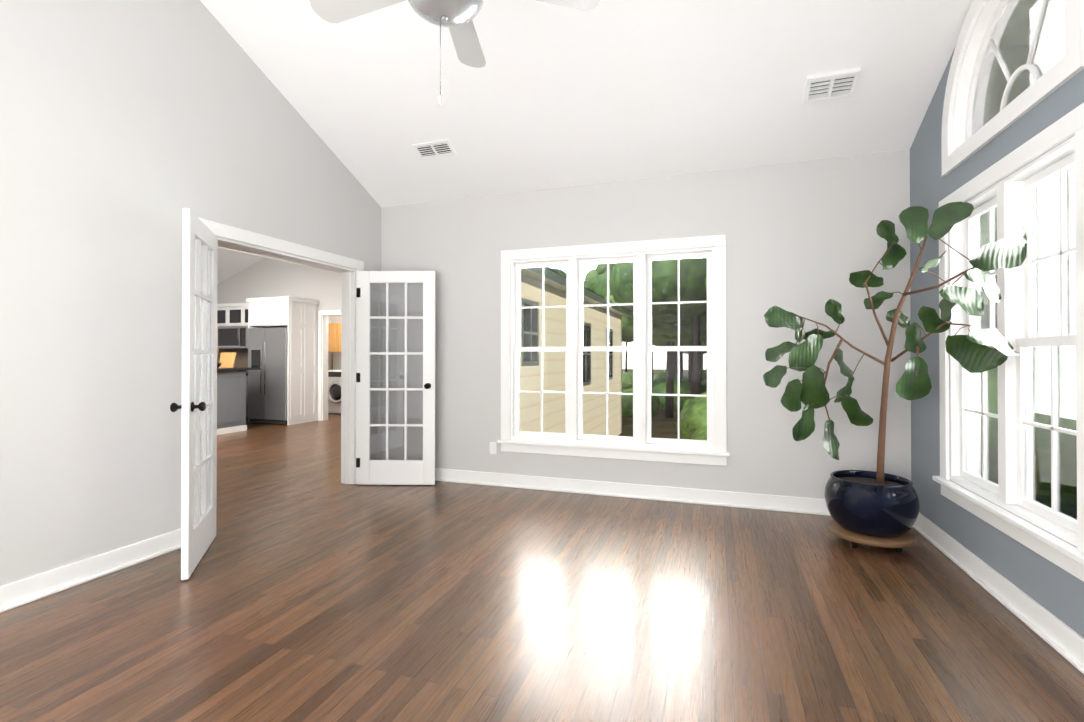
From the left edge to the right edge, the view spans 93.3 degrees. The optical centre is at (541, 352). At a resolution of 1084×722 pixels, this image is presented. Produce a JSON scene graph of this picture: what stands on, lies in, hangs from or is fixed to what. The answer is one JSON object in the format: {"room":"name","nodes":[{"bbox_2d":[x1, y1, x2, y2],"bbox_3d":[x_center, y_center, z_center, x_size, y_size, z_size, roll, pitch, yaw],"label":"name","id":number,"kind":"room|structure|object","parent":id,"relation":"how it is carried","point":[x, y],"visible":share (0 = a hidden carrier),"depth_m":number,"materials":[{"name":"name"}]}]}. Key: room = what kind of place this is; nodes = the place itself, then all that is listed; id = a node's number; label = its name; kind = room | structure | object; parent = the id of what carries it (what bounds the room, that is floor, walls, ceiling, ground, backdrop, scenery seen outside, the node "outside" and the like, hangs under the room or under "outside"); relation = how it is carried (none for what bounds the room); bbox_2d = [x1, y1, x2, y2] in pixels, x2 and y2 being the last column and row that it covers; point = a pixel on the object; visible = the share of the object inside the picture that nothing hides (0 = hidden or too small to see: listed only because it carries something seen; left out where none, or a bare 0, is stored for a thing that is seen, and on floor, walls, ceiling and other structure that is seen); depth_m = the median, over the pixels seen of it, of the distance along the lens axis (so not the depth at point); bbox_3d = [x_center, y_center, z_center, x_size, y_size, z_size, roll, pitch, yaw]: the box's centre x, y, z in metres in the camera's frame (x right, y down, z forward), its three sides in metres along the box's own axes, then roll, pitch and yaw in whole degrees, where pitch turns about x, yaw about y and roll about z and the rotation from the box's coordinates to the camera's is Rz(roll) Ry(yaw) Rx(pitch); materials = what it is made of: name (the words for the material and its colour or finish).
{"room":"empty living room","nodes":[
{"label":"empty living room","id":0,"kind":"room"},
{"bbox_2d":[0,0,380,585],"bbox_3d":[-2.674,-0.801,2.702,0.150,4.136,6.000,0,0,19],"label":"wall","id":1,"kind":"structure","parent":0,"point":[130,130],"depth_m":3.00,"materials":[{"name":"paint"}]},
{"bbox_2d":[0,528,180,612],"bbox_3d":[-2.914,1.200,1.691,0.034,0.120,3.655,0,0,19],"label":"baseboard","id":2,"kind":"structure","parent":1,"relation":"attached to","point":[24,591],"depth_m":2.82,"materials":[{"name":"white wood"}]},
{"bbox_2d":[170,208,217,579],"bbox_3d":[-2.123,0.231,3.189,0.168,2.062,0.757,0,0,-22],"label":"french door","id":3,"kind":"structure","parent":1,"relation":"in","point":[198,406],"depth_m":3.09,"materials":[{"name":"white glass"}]},
{"bbox_2d":[198,217,363,483],"bbox_3d":[-2.137,0.184,4.282,0.194,2.185,1.740,0,0,19],"label":"door frame","id":4,"kind":"structure","parent":1,"relation":"attached to","point":[235,237],"depth_m":4.98,"materials":[{"name":"white wood"}]},
{"bbox_2d":[356,271,435,484],"bbox_3d":[-1.411,0.242,4.949,0.757,2.062,0.168,0,0,1],"label":"french door","id":5,"kind":"structure","parent":1,"relation":"in","point":[405,471],"depth_m":4.93,"materials":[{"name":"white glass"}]},
{"bbox_2d":[217,258,341,370],"bbox_3d":[-4.071,-0.351,9.880,7.400,3.330,0.150,0,0,19],"label":"wall","id":6,"kind":"structure","parent":0,"point":[266,277],"depth_m":10.11,"materials":[{"name":"paint"}]},
{"bbox_2d":[217,304,228,323],"bbox_3d":[-6.375,-0.723,10.387,0.400,0.400,0.359,0,0,19],"label":"upper cabinet","id":7,"kind":"object","parent":6,"relation":"attached to","point":[222,309],"depth_m":10.20,"materials":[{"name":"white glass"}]},
{"bbox_2d":[217,324,240,347],"bbox_3d":[-6.121,-0.301,10.262,0.611,0.435,0.428,0,0,19],"label":"upper cabinet","id":8,"kind":"object","parent":6,"relation":"attached to","point":[228,335],"depth_m":10.09,"materials":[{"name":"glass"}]},
{"bbox_2d":[229,304,240,323],"bbox_3d":[-5.996,-0.724,10.259,0.400,0.400,0.359,0,0,19],"label":"upper cabinet","id":9,"kind":"object","parent":6,"relation":"attached to","point":[234,309],"depth_m":10.09,"materials":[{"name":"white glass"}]},
{"bbox_2d":[241,300,248,323],"bbox_3d":[-5.544,-0.765,10.107,0.554,0.480,0.359,0,0,19],"label":"upper cabinet","id":10,"kind":"object","parent":6,"relation":"attached to","point":[244,306],"depth_m":10.01,"materials":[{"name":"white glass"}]},
{"bbox_2d":[241,324,248,347],"bbox_3d":[-5.757,-0.302,10.155,0.170,0.435,0.398,0,0,19],"label":"upper cabinet","id":11,"kind":"object","parent":6,"relation":"attached to","point":[244,327],"depth_m":9.96,"materials":[{"name":"wood"}]},
{"bbox_2d":[249,296,304,327],"bbox_3d":[-4.936,-0.729,9.517,0.936,0.480,0.365,0,0,19],"label":"upper cabinet","id":12,"kind":"object","parent":6,"relation":"attached to","point":[297,317],"depth_m":9.35,"materials":[{"name":"white wood"}]},
{"bbox_2d":[305,300,318,327],"bbox_3d":[-4.820,-0.726,9.861,0.936,0.480,0.360,0,0,19],"label":"upper cabinet","id":13,"kind":"object","parent":6,"relation":"attached to","point":[311,306],"depth_m":9.72,"materials":[{"name":"white wood"}]},
{"bbox_2d":[318,310,340,420],"bbox_3d":[-3.838,0.251,9.787,0.950,2.125,0.170,0,0,19],"label":"door frame","id":14,"kind":"structure","parent":6,"relation":"attached to","point":[323,315],"depth_m":9.86,"materials":[{"name":"white wood"}]},
{"bbox_2d":[217,245,341,283],"bbox_3d":[-5.303,-1.642,6.716,7.400,1.090,10.350,0,0,19],"label":"ceiling","id":15,"kind":"structure","parent":0,"point":[232,261],"depth_m":10.00,"materials":[{"name":"paint"}]},
{"bbox_2d":[0,413,1083,721],"bbox_3d":[-3.153,1.346,5.610,12.670,0.120,11.230,0,0,19],"label":"floor","id":16,"kind":"structure","parent":0,"point":[312,589],"depth_m":2.40,"materials":[{"name":"brown wood"}]},
{"bbox_2d":[217,372,246,434],"bbox_3d":[-6.022,0.801,8.662,2.108,1.010,0.894,0,0,19],"label":"kitchen island","id":17,"kind":"object","parent":16,"relation":"on","point":[231,398],"depth_m":8.31,"materials":[{"name":"grey wood"}]},
{"bbox_2d":[217,368,260,371],"bbox_3d":[-6.007,0.276,8.678,2.160,0.040,0.980,0,0,19],"label":"island countertop","id":18,"kind":"structure","parent":17,"relation":"on","point":[218,369],"depth_m":8.33,"materials":[{"name":"black stone"}]},
{"bbox_2d":[246,376,252,422],"bbox_3d":[-5.513,0.874,9.947,0.400,0.880,0.607,0,0,19],"label":"base cabinet","id":19,"kind":"object","parent":16,"relation":"on","point":[247,420],"depth_m":9.64,"materials":[{"name":"grey wood"}]},
{"bbox_2d":[248,327,287,423],"bbox_3d":[-4.908,0.422,9.633,0.886,1.740,0.786,0,0,19],"label":"refrigerator","id":20,"kind":"object","parent":16,"relation":"on","point":[267,382],"visible":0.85,"depth_m":9.29,"materials":[{"name":"silver metal"}]},
{"bbox_2d":[763,201,1026,552],"bbox_3d":[1.889,0.157,3.003,1.048,2.224,1.519,0,0,19],"label":"fiddle leaf fig","id":21,"kind":"object","parent":16,"relation":"on","point":[879,508],"visible":1,"depth_m":3.28,"materials":[{"name":"green plant"}]},
{"bbox_2d":[200,0,972,207],"bbox_3d":[-0.367,-2.277,1.931,5.020,1.594,6.020,0,0,19],"label":"ceiling","id":22,"kind":"structure","parent":0,"point":[550,96],"depth_m":3.71,"materials":[{"name":"paint"}]},
{"bbox_2d":[412,139,455,158],"bbox_3d":[-0.947,-1.784,4.495,0.351,0.076,0.157,0,0,19],"label":"ceiling vent","id":23,"kind":"object","parent":22,"relation":"in","point":[433,149],"visible":1,"depth_m":4.49,"materials":[{"name":"white metal"}]},
{"bbox_2d":[310,0,599,105],"bbox_3d":[-0.409,-1.846,1.948,1.147,1.846,1.187,0,0,19],"label":"ceiling fan","id":24,"kind":"object","parent":22,"relation":"hanging from","point":[456,17],"visible":1,"depth_m":2.09,"materials":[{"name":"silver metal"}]},
{"bbox_2d":[803,68,860,103],"bbox_3d":[1.954,-1.800,3.462,0.311,0.111,0.200,0,0,19],"label":"ceiling vent","id":25,"kind":"object","parent":22,"relation":"in","point":[835,85],"visible":1,"depth_m":3.45,"materials":[{"name":"white metal"}]},
{"bbox_2d":[381,150,910,498],"bbox_3d":[0.570,-0.175,4.688,5.020,2.910,0.150,0,0,19],"label":"wall","id":26,"kind":"structure","parent":0,"point":[804,239],"depth_m":4.26,"materials":[{"name":"paint"}]},
{"bbox_2d":[490,442,495,453],"bbox_3d":[-0.474,0.924,4.950,0.070,0.115,0.009,0,0,19],"label":"electrical outlet","id":27,"kind":"object","parent":26,"relation":"attached to","point":[492,447],"visible":1,"depth_m":4.95,"materials":[{"name":"white plastic"}]},
{"bbox_2d":[497,235,729,465],"bbox_3d":[0.592,-0.017,4.651,2.090,1.929,0.205,0,0,19],"label":"window","id":28,"kind":"structure","parent":26,"relation":"in","point":[713,447],"depth_m":4.60,"materials":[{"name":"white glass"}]},
{"bbox_2d":[435,468,830,515],"bbox_3d":[0.521,1.219,4.596,4.680,0.120,0.038,0,0,19],"label":"baseboard","id":29,"kind":"structure","parent":26,"relation":"attached to","point":[817,506],"depth_m":4.48,"materials":[{"name":"white wood"}]},
{"bbox_2d":[910,46,1083,637],"bbox_3d":[1.939,-0.811,1.141,0.150,4.136,6.000,0,0,19],"label":"wall","id":30,"kind":"structure","parent":0,"point":[1053,589],"depth_m":3.17,"materials":[{"name":"paint"}]},
{"bbox_2d":[913,512,1083,673],"bbox_3d":[1.852,1.197,1.157,0.034,0.120,5.700,0,0,19],"label":"baseboard","id":31,"kind":"structure","parent":30,"relation":"attached to","point":[1064,640],"depth_m":2.51,"materials":[{"name":"white wood"}]},
{"bbox_2d":[932,103,1083,581],"bbox_3d":[2.413,-0.034,2.623,0.205,1.895,1.470,0,0,19],"label":"window","id":32,"kind":"structure","parent":30,"relation":"in","point":[1011,434],"depth_m":2.51,"materials":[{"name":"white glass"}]},
{"bbox_2d":[941,0,1083,175],"bbox_3d":[2.429,-1.577,2.627,0.172,0.892,1.314,0,0,19],"label":"arched window","id":33,"kind":"structure","parent":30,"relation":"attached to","point":[1013,61],"depth_m":2.73,"materials":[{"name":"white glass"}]},
{"label":"outside","id":34,"kind":"structure","parent":0,"visible":0},
{"bbox_2d":[519,258,706,439],"bbox_3d":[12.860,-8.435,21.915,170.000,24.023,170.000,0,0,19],"label":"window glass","id":35,"kind":"object","parent":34,"point":[664,293],"depth_m":17.49,"materials":[{"name":"clear glass"}]}
]}

